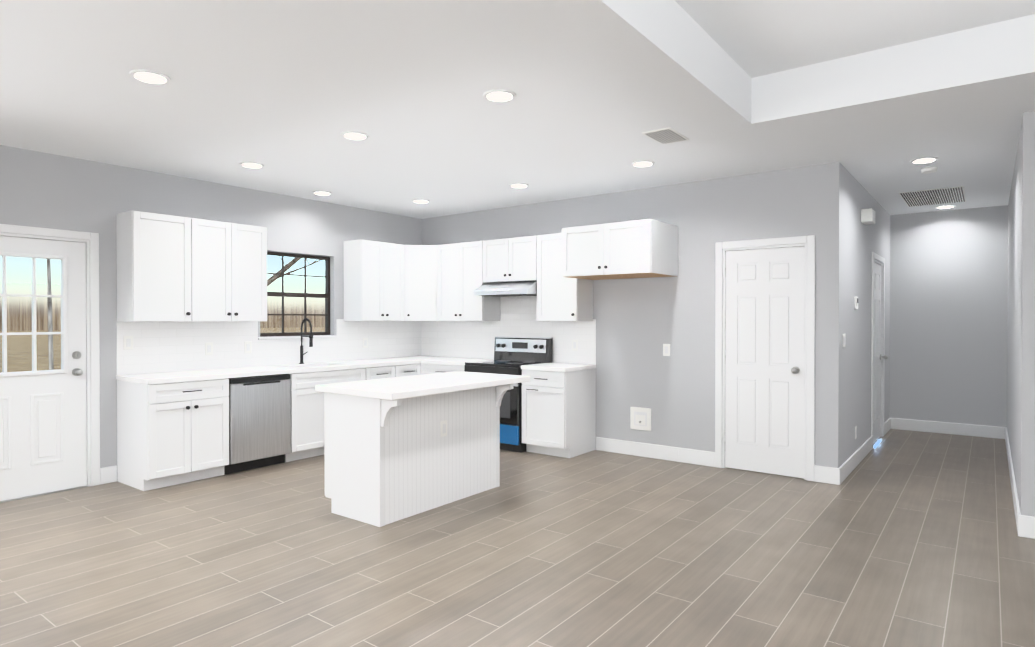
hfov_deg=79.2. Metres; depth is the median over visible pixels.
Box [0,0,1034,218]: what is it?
ceiling
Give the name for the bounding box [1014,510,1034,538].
baseboard
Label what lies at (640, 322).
wall
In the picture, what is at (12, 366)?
ground
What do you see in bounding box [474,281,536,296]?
hood vent
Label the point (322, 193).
recessed light
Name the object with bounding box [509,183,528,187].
recessed light
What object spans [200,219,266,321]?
upper cabinet
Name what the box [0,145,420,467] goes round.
wall
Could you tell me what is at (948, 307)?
wall
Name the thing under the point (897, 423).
baseboard
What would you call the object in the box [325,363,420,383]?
base cabinet
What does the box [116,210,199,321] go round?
upper cabinet
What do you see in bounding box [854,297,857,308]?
thermostat
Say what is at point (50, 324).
tree
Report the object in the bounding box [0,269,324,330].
backdrop
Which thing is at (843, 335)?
light switch
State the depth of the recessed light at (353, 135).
4.50 m
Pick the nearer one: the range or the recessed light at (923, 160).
the recessed light at (923, 160)
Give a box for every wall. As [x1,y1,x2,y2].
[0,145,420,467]
[421,162,841,467]
[841,165,889,464]
[889,205,1007,426]
[1007,123,1021,505]
[1020,111,1034,516]
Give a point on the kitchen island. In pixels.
(398, 448)
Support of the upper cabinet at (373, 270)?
attached to the wall at (45, 190)
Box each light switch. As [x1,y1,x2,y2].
[663,344,669,355]
[842,334,845,346]
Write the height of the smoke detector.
0.034 m
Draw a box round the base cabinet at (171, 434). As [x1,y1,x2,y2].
[117,378,228,490]
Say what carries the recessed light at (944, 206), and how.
in the ceiling
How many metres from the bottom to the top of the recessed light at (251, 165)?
0.010 m
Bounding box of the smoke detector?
[920,167,937,173]
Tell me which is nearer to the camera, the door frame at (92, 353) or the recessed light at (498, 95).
the recessed light at (498, 95)
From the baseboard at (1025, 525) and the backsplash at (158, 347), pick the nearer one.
the baseboard at (1025, 525)
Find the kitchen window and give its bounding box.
[258,251,337,339]
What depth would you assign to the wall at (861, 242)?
6.13 m
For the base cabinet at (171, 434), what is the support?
on the floor
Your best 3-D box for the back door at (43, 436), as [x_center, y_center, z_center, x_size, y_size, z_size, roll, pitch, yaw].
[-3.880,0.346,4.884,0.130,2.038,0.904,0,1,37]
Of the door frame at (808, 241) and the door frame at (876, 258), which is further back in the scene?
the door frame at (876, 258)
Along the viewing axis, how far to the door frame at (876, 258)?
7.36 m
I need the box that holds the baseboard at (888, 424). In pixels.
[884,418,891,434]
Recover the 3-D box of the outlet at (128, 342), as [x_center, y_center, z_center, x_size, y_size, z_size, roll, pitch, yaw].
[-3.413,0.169,5.489,0.008,0.120,0.075,0,1,37]
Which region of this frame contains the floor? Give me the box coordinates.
[0,429,1034,646]
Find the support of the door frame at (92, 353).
attached to the wall at (45, 190)
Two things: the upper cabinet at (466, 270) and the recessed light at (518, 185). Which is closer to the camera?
the recessed light at (518, 185)
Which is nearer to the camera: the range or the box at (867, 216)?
the box at (867, 216)
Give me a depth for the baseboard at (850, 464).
5.81 m
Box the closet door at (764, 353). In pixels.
[725,246,804,477]
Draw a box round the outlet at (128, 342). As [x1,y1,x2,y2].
[124,336,132,349]
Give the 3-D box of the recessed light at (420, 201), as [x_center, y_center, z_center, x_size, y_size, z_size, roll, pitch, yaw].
[-1.087,-1.376,7.055,0.200,0.010,0.200,0,1,37]
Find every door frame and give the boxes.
[0,224,99,502]
[715,235,814,480]
[871,252,884,448]
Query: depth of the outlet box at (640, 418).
6.41 m
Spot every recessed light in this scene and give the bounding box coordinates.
[129,69,170,84]
[239,162,263,167]
[313,191,331,194]
[341,131,368,139]
[412,199,429,202]
[483,89,515,101]
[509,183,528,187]
[631,160,654,166]
[910,157,937,163]
[935,205,955,208]
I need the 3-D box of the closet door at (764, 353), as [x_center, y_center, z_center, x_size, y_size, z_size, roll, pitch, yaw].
[2.220,0.341,5.681,0.704,2.038,0.121,0,1,37]
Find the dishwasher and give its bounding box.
[224,374,290,474]
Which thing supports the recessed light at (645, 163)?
in the ceiling
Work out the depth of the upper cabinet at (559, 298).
6.66 m
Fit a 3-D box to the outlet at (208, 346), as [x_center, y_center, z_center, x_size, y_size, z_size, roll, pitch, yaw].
[-2.986,0.245,6.057,0.008,0.120,0.075,0,1,37]
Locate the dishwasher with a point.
(259, 424)
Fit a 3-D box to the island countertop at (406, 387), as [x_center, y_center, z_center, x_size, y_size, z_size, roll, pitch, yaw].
[-0.686,0.470,4.934,0.830,0.044,1.535,0,1,37]
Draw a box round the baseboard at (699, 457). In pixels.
[596,437,714,466]
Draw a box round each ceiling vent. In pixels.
[642,127,688,144]
[899,186,965,206]
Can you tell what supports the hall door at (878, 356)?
in the wall at (861, 242)
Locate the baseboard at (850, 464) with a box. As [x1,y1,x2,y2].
[836,436,871,484]
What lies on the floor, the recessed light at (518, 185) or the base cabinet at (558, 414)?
the base cabinet at (558, 414)
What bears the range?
on the floor
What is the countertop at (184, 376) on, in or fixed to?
on the base cabinet at (369, 373)
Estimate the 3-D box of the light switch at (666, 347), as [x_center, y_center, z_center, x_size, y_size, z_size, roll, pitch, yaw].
[1.488,0.264,6.246,0.075,0.120,0.008,0,1,37]
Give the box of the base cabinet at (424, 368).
[420,363,463,374]
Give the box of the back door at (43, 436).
[0,236,86,500]
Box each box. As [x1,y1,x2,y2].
[630,407,650,430]
[861,208,874,224]
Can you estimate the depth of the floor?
3.65 m
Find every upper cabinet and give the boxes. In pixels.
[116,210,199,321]
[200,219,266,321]
[344,239,403,320]
[404,245,437,320]
[438,241,499,320]
[486,236,537,282]
[537,233,592,320]
[562,219,677,279]
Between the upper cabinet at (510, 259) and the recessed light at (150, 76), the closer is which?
the recessed light at (150, 76)
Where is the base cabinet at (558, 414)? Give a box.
[522,368,595,457]
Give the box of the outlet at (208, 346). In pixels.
[205,342,212,354]
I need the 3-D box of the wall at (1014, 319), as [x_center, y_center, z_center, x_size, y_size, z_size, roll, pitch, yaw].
[4.585,-0.003,5.699,0.120,2.740,3.990,0,1,37]
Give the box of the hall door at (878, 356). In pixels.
[874,262,887,442]
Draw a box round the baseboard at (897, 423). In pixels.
[892,418,1003,438]
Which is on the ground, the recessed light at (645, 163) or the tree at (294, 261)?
the tree at (294, 261)
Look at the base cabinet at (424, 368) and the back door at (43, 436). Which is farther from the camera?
the base cabinet at (424, 368)
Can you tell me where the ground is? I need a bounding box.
[0,327,324,372]
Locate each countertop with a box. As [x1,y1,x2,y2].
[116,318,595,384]
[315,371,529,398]
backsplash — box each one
[116,319,419,374]
[420,296,595,363]
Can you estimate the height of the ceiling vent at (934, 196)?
0.008 m
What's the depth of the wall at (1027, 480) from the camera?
4.03 m
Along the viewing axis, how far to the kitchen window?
6.98 m
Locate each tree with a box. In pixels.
[46,259,53,369]
[267,256,321,286]
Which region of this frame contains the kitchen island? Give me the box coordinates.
[319,383,513,526]
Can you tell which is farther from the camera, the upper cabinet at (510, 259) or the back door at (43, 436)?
the upper cabinet at (510, 259)
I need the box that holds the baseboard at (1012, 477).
[1004,427,1019,509]
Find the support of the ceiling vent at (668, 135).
in the ceiling
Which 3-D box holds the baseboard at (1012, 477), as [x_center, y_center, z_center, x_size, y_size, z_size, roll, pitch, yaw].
[4.500,1.297,5.709,0.016,0.140,4.090,0,1,37]
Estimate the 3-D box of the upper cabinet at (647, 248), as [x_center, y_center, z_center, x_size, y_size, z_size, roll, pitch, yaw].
[1.000,-0.708,6.188,0.958,0.487,0.658,0,1,37]
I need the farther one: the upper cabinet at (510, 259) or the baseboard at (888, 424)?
the baseboard at (888, 424)
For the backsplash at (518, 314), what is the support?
attached to the wall at (640, 322)
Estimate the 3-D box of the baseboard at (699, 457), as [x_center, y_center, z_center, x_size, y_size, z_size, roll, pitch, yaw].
[1.364,1.293,6.343,1.295,0.140,0.016,0,1,37]
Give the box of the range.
[464,336,552,452]
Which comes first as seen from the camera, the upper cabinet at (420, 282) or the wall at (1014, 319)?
the wall at (1014, 319)

